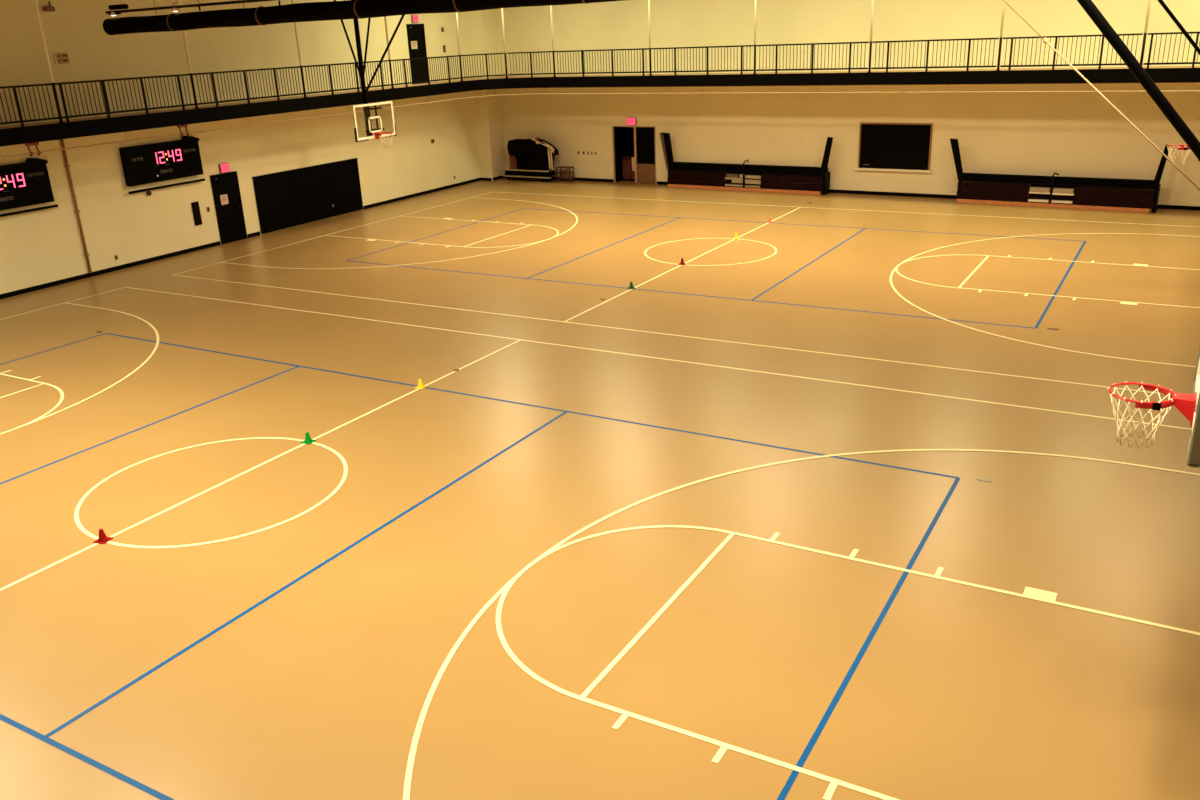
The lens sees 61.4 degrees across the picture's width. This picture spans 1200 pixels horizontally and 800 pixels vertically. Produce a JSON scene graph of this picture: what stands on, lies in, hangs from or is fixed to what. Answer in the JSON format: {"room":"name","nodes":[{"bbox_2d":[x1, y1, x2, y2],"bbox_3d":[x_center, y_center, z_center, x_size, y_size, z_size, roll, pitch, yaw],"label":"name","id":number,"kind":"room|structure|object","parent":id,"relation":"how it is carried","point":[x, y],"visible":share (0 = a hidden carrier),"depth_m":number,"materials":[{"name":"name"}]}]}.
{"room":"sports hall","nodes":[
{"label":"sports hall","id":0,"kind":"room"},
{"bbox_2d":[0,0,479,293],"bbox_3d":[-14.100,-7.897,27.202,0.300,9.000,39.119,9,23,28],"label":"wall","id":1,"kind":"structure","parent":0,"point":[39,247],"depth_m":30.29,"materials":[{"name":"beige paint"}]},
{"bbox_2d":[0,158,53,210],"bbox_3d":[-15.095,-5.395,25.478,0.209,1.170,2.640,9,23,28],"label":"scoreboard","id":2,"kind":"object","parent":1,"relation":"attached to","point":[27,183],"visible":1,"depth_m":25.96,"materials":[{"name":"black plastic"}]},
{"bbox_2d":[0,204,57,216],"bbox_3d":[-15.072,-4.737,25.759,0.163,0.070,2.690,9,23,28],"label":"wall rail","id":3,"kind":"object","parent":1,"relation":"attached to","point":[56,205],"visible":1,"depth_m":26.14,"materials":[{"name":"black metal"}]},
{"bbox_2d":[42,1,54,11],"bbox_3d":[-14.166,-10.111,25.964,0.139,0.250,0.280,9,23,28],"label":"wall light","id":4,"kind":"object","parent":1,"relation":"attached to","point":[49,8],"visible":1,"depth_m":25.95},
{"bbox_2d":[53,53,69,63],"bbox_3d":[-14.116,-8.959,26.508,0.031,0.270,0.400,9,23,28],"label":"wall sign","id":5,"kind":"object","parent":1,"relation":"attached to","point":[60,58],"visible":1,"depth_m":26.49,"materials":[{"name":"beige"}]},
{"bbox_2d":[60,139,91,272],"bbox_3d":[-14.190,-5.306,27.355,0.081,3.800,0.120,9,23,28],"label":"conduit","id":6,"kind":"object","parent":1,"relation":"attached to","point":[67,166],"visible":0.95,"depth_m":27.36,"materials":[{"name":"brown metal"}]},
{"bbox_2d":[119,136,203,186],"bbox_3d":[-12.735,-7.010,29.495,0.209,1.170,2.640,9,23,28],"label":"scoreboard","id":7,"kind":"object","parent":1,"relation":"attached to","point":[169,160],"visible":1,"depth_m":29.38,"materials":[{"name":"black plastic"}]},
{"bbox_2d":[128,179,204,193],"bbox_3d":[-12.734,-6.298,29.749,0.163,0.070,2.690,9,23,28],"label":"wall rail","id":8,"kind":"object","parent":1,"relation":"attached to","point":[198,180],"visible":1,"depth_m":29.63,"materials":[{"name":"black metal"}]},
{"bbox_2d":[191,201,201,225],"bbox_3d":[-12.303,-5.690,30.860,0.055,0.700,0.250,9,23,28],"label":"air vent","id":9,"kind":"object","parent":1,"relation":"in","point":[195,205],"visible":1,"depth_m":30.84,"materials":[{"name":"black metal"}]},
{"bbox_2d":[219,163,229,172],"bbox_3d":[-11.708,-7.237,31.521,0.078,0.284,0.360,9,23,28],"label":"exit sign","id":10,"kind":"object","parent":1,"relation":"attached to","point":[223,167],"visible":1,"depth_m":31.48,"materials":[{"name":"red"}]},
{"bbox_2d":[210,171,246,244],"bbox_3d":[-11.686,-6.063,31.894,0.084,2.140,1.040,9,23,28],"label":"door","id":11,"kind":"structure","parent":1,"relation":"in","point":[230,217],"depth_m":31.90,"materials":[{"name":"black paint"}]},
{"bbox_2d":[220,194,228,204],"bbox_3d":[-11.772,-6.282,31.687,0.003,0.300,0.280,9,23,28],"label":"notice","id":12,"kind":"object","parent":11,"relation":"attached to","point":[224,198],"visible":1,"depth_m":31.68,"materials":[{"name":"beige paper"}]},
{"bbox_2d":[0,175,504,298],"bbox_3d":[-13.857,-3.657,28.516,0.596,0.120,38.784,9,23,28],"label":"baseboard","id":13,"kind":"structure","parent":1,"relation":"attached to","point":[99,272],"depth_m":29.95,"materials":[{"name":"black rubber"}]},
{"bbox_2d":[252,158,362,233],"bbox_3d":[-9.946,-7.104,34.898,0.084,1.850,5.005,9,23,28],"label":"wall padding","id":14,"kind":"object","parent":1,"relation":"attached to","point":[290,198],"visible":1,"depth_m":34.69,"materials":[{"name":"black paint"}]},
{"bbox_2d":[411,15,418,22],"bbox_3d":[-7.018,-14.468,38.350,0.078,0.284,0.360,9,23,28],"label":"exit sign","id":15,"kind":"object","parent":1,"relation":"attached to","point":[414,18],"visible":1,"depth_m":38.30,"materials":[{"name":"red"}]},
{"bbox_2d":[406,24,427,83],"bbox_3d":[-6.965,-13.276,38.786,0.084,2.160,1.020,9,23,28],"label":"door","id":16,"kind":"structure","parent":1,"relation":"in","point":[415,32],"depth_m":38.75,"materials":[{"name":"black paint"}]},
{"bbox_2d":[411,41,417,48],"bbox_3d":[-7.077,-13.526,38.521,0.003,0.280,0.360,9,23,28],"label":"notice","id":17,"kind":"object","parent":16,"relation":"attached to","point":[413,43],"visible":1,"depth_m":38.51,"materials":[{"name":"beige paper"}]},
{"bbox_2d":[467,9,505,180],"bbox_3d":[-4.783,-13.806,42.250,0.593,9.000,1.184,9,23,29],"label":"wall","id":18,"kind":"structure","parent":1,"relation":"attached to","point":[481,23],"depth_m":42.40,"materials":[{"name":"beige paint"}]},
{"bbox_2d":[0,66,1199,146],"bbox_3d":[-1.185,-5.369,20.047,30.368,0.389,38.758,9,23,29],"label":"balcony","id":19,"kind":"object","parent":1,"relation":"attached to","point":[99,125],"visible":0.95,"depth_m":31.04,"materials":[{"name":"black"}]},
{"bbox_2d":[0,83,58,126],"bbox_3d":[-14.108,-6.514,22.741,0.056,0.925,4.000,9,23,28],"label":"railing panel","id":20,"kind":"object","parent":19,"relation":"on","point":[21,121],"visible":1,"depth_m":23.72,"materials":[{"name":"black paint"}]},
{"bbox_2d":[25,142,40,156],"bbox_3d":[-13.452,-5.955,24.000,0.072,0.331,0.321,9,23,29],"label":"hook","id":21,"kind":"object","parent":19,"relation":"attached to","point":[27,144],"visible":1,"depth_m":23.96,"materials":[{"name":"red paint"}]},
{"bbox_2d":[33,0,63,122],"bbox_3d":[-13.180,-8.952,23.757,0.100,4.724,0.100,9,23,29],"label":"rod","id":22,"kind":"object","parent":19,"relation":"on","point":[35,1],"visible":1,"depth_m":24.04,"materials":[{"name":"beige paint"}]},
{"bbox_2d":[55,74,194,121],"bbox_3d":[-12.116,-7.814,26.056,0.056,0.925,3.940,9,23,28],"label":"railing panel","id":23,"kind":"object","parent":19,"relation":"on","point":[102,84],"visible":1,"depth_m":25.85,"materials":[{"name":"black paint"}]},
{"bbox_2d":[177,124,189,136],"bbox_3d":[-11.337,-7.334,27.518,0.072,0.331,0.321,9,23,29],"label":"hook","id":24,"kind":"object","parent":19,"relation":"attached to","point":[185,125],"visible":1,"depth_m":27.47,"materials":[{"name":"red paint"}]},
{"bbox_2d":[177,0,198,108],"bbox_3d":[-11.202,-10.241,27.047,0.100,4.724,0.100,9,23,29],"label":"rod","id":25,"kind":"object","parent":19,"relation":"on","point":[180,10],"visible":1,"depth_m":27.44,"materials":[{"name":"beige paint"}]},
{"bbox_2d":[192,66,303,106],"bbox_3d":[-10.121,-9.114,29.375,0.056,0.925,4.010,9,23,28],"label":"railing panel","id":26,"kind":"object","parent":19,"relation":"on","point":[248,99],"visible":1,"depth_m":29.22,"materials":[{"name":"black paint"}]},
{"bbox_2d":[291,0,305,97],"bbox_3d":[-9.190,-11.553,30.395,0.100,4.724,0.100,9,23,29],"label":"rod","id":27,"kind":"object","parent":19,"relation":"on","point":[292,1],"visible":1,"depth_m":30.76,"materials":[{"name":"beige paint"}]},
{"bbox_2d":[302,60,391,94],"bbox_3d":[-8.109,-10.426,32.723,0.056,0.925,4.010,9,23,28],"label":"railing panel","id":28,"kind":"object","parent":19,"relation":"on","point":[384,61],"visible":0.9,"depth_m":32.49,"materials":[{"name":"black paint"}]},
{"bbox_2d":[384,16,393,88],"bbox_3d":[-7.178,-12.865,33.743,0.100,4.724,0.100,9,23,29],"label":"rod","id":29,"kind":"object","parent":19,"relation":"on","point":[385,18],"visible":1,"depth_m":34.13,"materials":[{"name":"beige paint"}]},
{"bbox_2d":[391,55,460,86],"bbox_3d":[-6.138,-11.711,36.001,0.056,0.925,3.840,9,23,28],"label":"railing panel","id":30,"kind":"object","parent":19,"relation":"on","point":[455,56],"visible":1,"depth_m":35.94,"materials":[{"name":"black paint"}]},
{"bbox_2d":[455,12,462,80],"bbox_3d":[-5.249,-14.123,36.952,0.100,4.724,0.100,9,23,29],"label":"rod","id":31,"kind":"object","parent":19,"relation":"on","point":[456,14],"visible":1,"depth_m":37.30,"materials":[{"name":"beige paint"}]},
{"bbox_2d":[461,53,504,78],"bbox_3d":[-4.458,-12.587,38.197,1.822,0.925,0.298,-15,23,-30],"label":"railing panel","id":32,"kind":"object","parent":19,"relation":"on","point":[488,54],"visible":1,"depth_m":38.29,"materials":[{"name":"black paint"}]},
{"bbox_2d":[501,8,507,77],"bbox_3d":[-3.659,-14.536,37.895,0.100,4.724,0.100,9,23,29],"label":"rod","id":33,"kind":"object","parent":19,"relation":"on","point":[503,28],"visible":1,"depth_m":38.23,"materials":[{"name":"beige paint"}]},
{"bbox_2d":[507,51,553,76],"bbox_3d":[-2.631,-12.699,38.294,1.879,0.925,0.170,5,21,19],"label":"railing panel","id":34,"kind":"object","parent":19,"relation":"on","point":[541,52],"visible":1,"depth_m":38.28,"materials":[{"name":"black paint"}]},
{"bbox_2d":[550,5,555,76],"bbox_3d":[-1.798,-14.380,37.257,0.100,4.724,0.100,9,23,29],"label":"rod","id":35,"kind":"object","parent":19,"relation":"on","point":[551,15],"visible":1,"depth_m":37.59,"materials":[{"name":"beige paint"}]},
{"bbox_2d":[0,88,1199,157],"bbox_3d":[-1.315,-5.055,20.060,25.531,0.281,33.261,9,23,29],"label":"cable","id":36,"kind":"object","parent":19,"relation":"hanging from","point":[946,88],"visible":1,"depth_m":30.76,"materials":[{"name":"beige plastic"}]},
{"bbox_2d":[554,48,649,76],"bbox_3d":[0.031,-12.290,36.873,4.012,0.925,0.056,10,23,30],"label":"railing panel","id":37,"kind":"object","parent":19,"relation":"on","point":[642,49],"visible":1,"depth_m":36.79,"materials":[{"name":"black paint"}]},
{"bbox_2d":[648,0,651,75],"bbox_3d":[1.710,-13.766,35.182,0.100,4.724,0.100,9,23,29],"label":"rod","id":38,"kind":"object","parent":19,"relation":"on","point":[649,18],"visible":1,"depth_m":35.52,"materials":[{"name":"beige paint"}]},
{"bbox_2d":[651,45,753,74],"bbox_3d":[3.484,-11.686,34.831,3.882,0.925,0.056,10,23,30],"label":"railing panel","id":39,"kind":"object","parent":19,"relation":"on","point":[737,46],"visible":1,"depth_m":34.87,"materials":[{"name":"black paint"}]},
{"bbox_2d":[753,0,756,73],"bbox_3d":[5.108,-13.172,33.172,0.100,4.724,0.100,9,23,29],"label":"rod","id":40,"kind":"object","parent":19,"relation":"on","point":[755,2],"visible":1,"depth_m":33.50,"materials":[{"name":"beige paint"}]},
{"bbox_2d":[756,42,868,73],"bbox_3d":[6.847,-11.098,32.841,3.802,0.925,0.056,10,23,30],"label":"railing panel","id":41,"kind":"object","parent":19,"relation":"on","point":[839,43],"visible":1,"depth_m":32.77,"materials":[{"name":"black paint"}]},
{"bbox_2d":[868,0,873,71],"bbox_3d":[8.437,-12.589,31.202,0.100,4.724,0.100,9,23,29],"label":"rod","id":42,"kind":"object","parent":19,"relation":"on","point":[872,5],"visible":1,"depth_m":31.60,"materials":[{"name":"beige paint"}]},
{"bbox_2d":[871,38,998,71],"bbox_3d":[10.164,-10.517,30.879,3.772,0.925,0.056,10,23,30],"label":"railing panel","id":43,"kind":"object","parent":19,"relation":"on","point":[969,39],"visible":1,"depth_m":30.86,"materials":[{"name":"black paint"}]},
{"bbox_2d":[996,0,1005,70],"bbox_3d":[11.741,-12.011,29.248,0.100,4.724,0.100,9,23,29],"label":"rod","id":44,"kind":"object","parent":19,"relation":"on","point":[1004,3],"visible":1,"depth_m":29.69,"materials":[{"name":"beige paint"}]},
{"bbox_2d":[1000,33,1142,69],"bbox_3d":[13.425,-9.947,28.949,3.672,0.925,0.056,10,23,30],"label":"railing panel","id":45,"kind":"object","parent":19,"relation":"on","point":[1102,35],"visible":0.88,"depth_m":29.00,"materials":[{"name":"black paint"}]},
{"bbox_2d":[1140,0,1150,65],"bbox_3d":[14.960,-11.448,27.343,0.100,4.724,0.100,9,23,29],"label":"rod","id":46,"kind":"object","parent":19,"relation":"on","point":[1149,1],"visible":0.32,"depth_m":27.81,"materials":[{"name":"beige paint"}]},
{"bbox_2d":[1143,32,1199,67],"bbox_3d":[16.277,-9.448,27.262,2.811,0.925,0.056,10,23,30],"label":"railing panel","id":47,"kind":"object","parent":19,"relation":"on","point":[1148,63],"visible":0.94,"depth_m":27.63,"materials":[{"name":"black paint"}]},
{"bbox_2d":[0,178,1199,799],"bbox_3d":[-0.446,-1.861,22.541,31.100,0.206,41.900,9,23,29],"label":"floor","id":48,"kind":"structure","parent":0,"point":[721,525],"depth_m":13.24,"materials":[{"name":"beige paint"}]},
{"bbox_2d":[93,529,112,543],"bbox_3d":[-6.361,1.722,12.916,0.176,0.166,0.176,3,21,15],"label":"traffic cone","id":49,"kind":"object","parent":48,"relation":"on","point":[103,538],"visible":1,"depth_m":12.89,"materials":[{"name":"red plastic"}]},
{"bbox_2d":[301,432,315,444],"bbox_3d":[-4.574,0.580,15.825,0.176,0.166,0.176,8,22,26],"label":"traffic cone","id":50,"kind":"object","parent":48,"relation":"on","point":[308,440],"visible":1,"depth_m":15.80,"materials":[{"name":"green plastic"}]},
{"bbox_2d":[415,379,426,388],"bbox_3d":[-3.211,-0.301,18.083,0.167,0.158,0.167,7,22,23],"label":"traffic cone","id":51,"kind":"object","parent":48,"relation":"on","point":[420,384],"visible":1,"depth_m":18.06,"materials":[{"name":"yellow plastic"}]},
{"bbox_2d":[509,155,528,178],"bbox_3d":[-3.454,-10.150,43.305,0.870,1.310,0.280,10,24,30],"label":"storage box","id":52,"kind":"object","parent":48,"relation":"on","point":[513,163],"visible":0.12,"depth_m":43.30,"materials":[{"name":"brown"}]},
{"bbox_2d":[503,169,556,181],"bbox_3d":[-2.947,-9.495,42.660,2.480,0.481,0.575,10,24,30],"label":"cart","id":53,"kind":"object","parent":48,"relation":"on","point":[546,175],"visible":1,"depth_m":42.42,"materials":[{"name":"black paint"}]},
{"bbox_2d":[507,169,554,176],"bbox_3d":[-2.923,-9.584,42.644,2.210,0.180,0.460,10,24,30],"label":"tray","id":54,"kind":"object","parent":53,"relation":"on","point":[510,172],"depth_m":42.44,"materials":[{"name":"black paint"}]},
{"bbox_2d":[507,137,558,169],"bbox_3d":[-2.807,-10.302,42.235,2.370,1.280,0.457,10,24,30],"label":"pile","id":55,"kind":"object","parent":53,"relation":"on","point":[528,154],"visible":1,"depth_m":42.06,"materials":[{"name":"black fabric"}]},
{"bbox_2d":[530,136,554,169],"bbox_3d":[-2.393,-10.197,41.741,1.156,1.350,0.245,10,24,30],"label":"sheet","id":56,"kind":"object","parent":55,"relation":"on","point":[550,147],"visible":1,"depth_m":41.59,"materials":[{"name":"beige fabric"}]},
{"bbox_2d":[556,166,573,181],"bbox_3d":[-1.445,-9.375,41.977,0.680,0.610,0.330,10,24,30],"label":"rack","id":57,"kind":"object","parent":48,"relation":"on","point":[561,173],"visible":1,"depth_m":41.90,"materials":[{"name":"red"}]},
{"bbox_2d":[556,166,573,168],"bbox_3d":[-1.448,-9.642,41.892,0.680,0.050,0.300,10,24,30],"label":"shelf","id":58,"kind":"object","parent":57,"relation":"attached to","point":[567,167],"depth_m":41.85,"materials":[{"name":"red wood"}]},
{"bbox_2d":[621,155,634,180],"bbox_3d":[1.404,-9.507,41.446,0.880,0.940,0.530,10,24,30],"label":"base cabinet","id":59,"kind":"object","parent":48,"relation":"on","point":[628,174],"visible":0.56,"depth_m":41.33,"materials":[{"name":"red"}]},
{"bbox_2d":[632,157,634,170],"bbox_3d":[1.397,-9.578,41.057,0.260,0.560,0.032,10,24,31],"label":"towel","id":60,"kind":"object","parent":59,"relation":"hanging from","point":[633,159],"visible":0.55,"depth_m":41.08,"materials":[{"name":"beige fabric"}]},
{"bbox_2d":[628,281,634,288],"bbox_3d":[0.757,-2.771,24.353,0.176,0.166,0.176,-4,20,-4],"label":"traffic cone","id":61,"kind":"object","parent":48,"relation":"on","point":[631,282],"visible":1,"depth_m":24.32,"materials":[{"name":"green plastic"}]},
{"bbox_2d":[660,132,832,194],"bbox_3d":[5.374,-8.881,37.742,6.927,2.060,0.524,10,24,31],"label":"bench","id":62,"kind":"object","parent":48,"relation":"on","point":[743,175],"visible":1,"depth_m":37.73,"materials":[{"name":"black wood"}]},
{"bbox_2d":[976,478,991,481],"bbox_3d":[5.161,1.077,13.591,0.200,0.008,0.084,9,23,29],"label":"floor plate","id":63,"kind":"object","parent":48,"relation":"on","point":[979,479],"visible":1,"depth_m":13.57,"materials":[{"name":"brown"}]},
{"bbox_2d":[950,138,1170,212],"bbox_3d":[14.351,-7.192,32.109,6.430,2.060,0.524,11,24,32],"label":"bench","id":64,"kind":"object","parent":48,"relation":"on","point":[1077,191],"visible":0.99,"depth_m":32.02,"materials":[{"name":"black wood"}]},
{"bbox_2d":[626,127,633,154],"bbox_3d":[2.149,-10.437,41.569,2.910,2.600,2.430,10,24,30],"label":"wall","id":65,"kind":"structure","parent":0,"point":[630,130],"depth_m":42.66,"materials":[{"name":"black"}]},
{"bbox_2d":[495,0,1199,205],"bbox_3d":[8.219,-11.790,35.262,30.429,9.000,0.250,10,24,30],"label":"wall","id":66,"kind":"structure","parent":0,"point":[1066,134],"depth_m":34.97,"materials":[{"name":"beige paint"}]},
{"bbox_2d":[626,117,636,124],"bbox_3d":[1.245,-11.026,40.010,0.430,0.294,0.078,10,24,30],"label":"exit sign","id":67,"kind":"object","parent":66,"relation":"attached to","point":[630,120],"visible":1,"depth_m":39.97,"materials":[{"name":"red"}]},
{"bbox_2d":[612,126,656,183],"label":"door","id":68,"kind":"structure","parent":66,"relation":"in","point":[644,136],"depth_m":40.44,"materials":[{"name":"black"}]},
{"bbox_2d":[551,176,1199,210],"bbox_3d":[8.590,-7.535,36.523,29.800,0.120,0.020,10,24,30],"label":"baseboard","id":69,"kind":"structure","parent":66,"relation":"attached to","point":[1178,207],"depth_m":35.47,"materials":[{"name":"black rubber"}]},
{"bbox_2d":[854,122,932,172],"bbox_3d":[10.152,-8.729,34.920,2.680,1.620,0.159,10,24,30],"label":"window","id":70,"kind":"structure","parent":66,"relation":"in","point":[898,147],"depth_m":34.94,"materials":[{"name":"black glass"}]},
{"bbox_3d":[-1.403,-10.109,18.407,31.100,0.200,39.500,9,23,29],"label":"ceiling","id":71,"kind":"structure","parent":0,"visible":0},
{"bbox_2d":[105,0,280,15],"bbox_3d":[-1.705,-8.791,18.557,24.000,2.349,0.193,9,23,29],"label":"pipe","id":72,"kind":"object","parent":71,"relation":"hanging from","point":[117,7],"visible":1,"depth_m":23.44,"materials":[{"name":"black metal"}]},
{"bbox_2d":[103,0,623,34],"bbox_3d":[-0.551,-8.420,18.026,26.612,2.771,0.394,9,23,29],"label":"air duct","id":73,"kind":"object","parent":71,"relation":"hanging from","point":[348,9],"visible":1,"depth_m":21.39,"materials":[{"name":"black metal"}]},
{"bbox_2d":[334,0,404,146],"bbox_3d":[-5.900,-10.947,30.728,4.180,6.395,3.032,9,23,29],"label":"basketball hoop","id":74,"kind":"object","parent":71,"relation":"hanging from","point":[361,68],"visible":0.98,"depth_m":31.97,"materials":[{"name":"clear glass"}]},
{"bbox_2d":[1003,0,1199,190],"bbox_3d":[2.208,-3.865,7.687,4.836,4.427,0.021,9,23,29],"label":"cable","id":75,"kind":"object","parent":71,"relation":"hanging from","point":[1044,39],"visible":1,"depth_m":7.41,"materials":[{"name":"white metal"}]},
{"bbox_2d":[1077,0,1199,467],"bbox_3d":[3.080,-2.828,7.558,4.180,6.395,3.032,9,23,29],"label":"basketball hoop","id":76,"kind":"object","parent":71,"relation":"hanging from","point":[1188,405],"visible":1,"depth_m":7.27,"materials":[{"name":"clear glass"}]},
{"bbox_2d":[1158,0,1199,166],"bbox_3d":[11.268,-8.204,21.283,4.180,6.395,3.032,9,23,29],"label":"basketball hoop","id":77,"kind":"object","parent":71,"relation":"hanging from","point":[1180,147],"visible":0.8,"depth_m":20.99,"materials":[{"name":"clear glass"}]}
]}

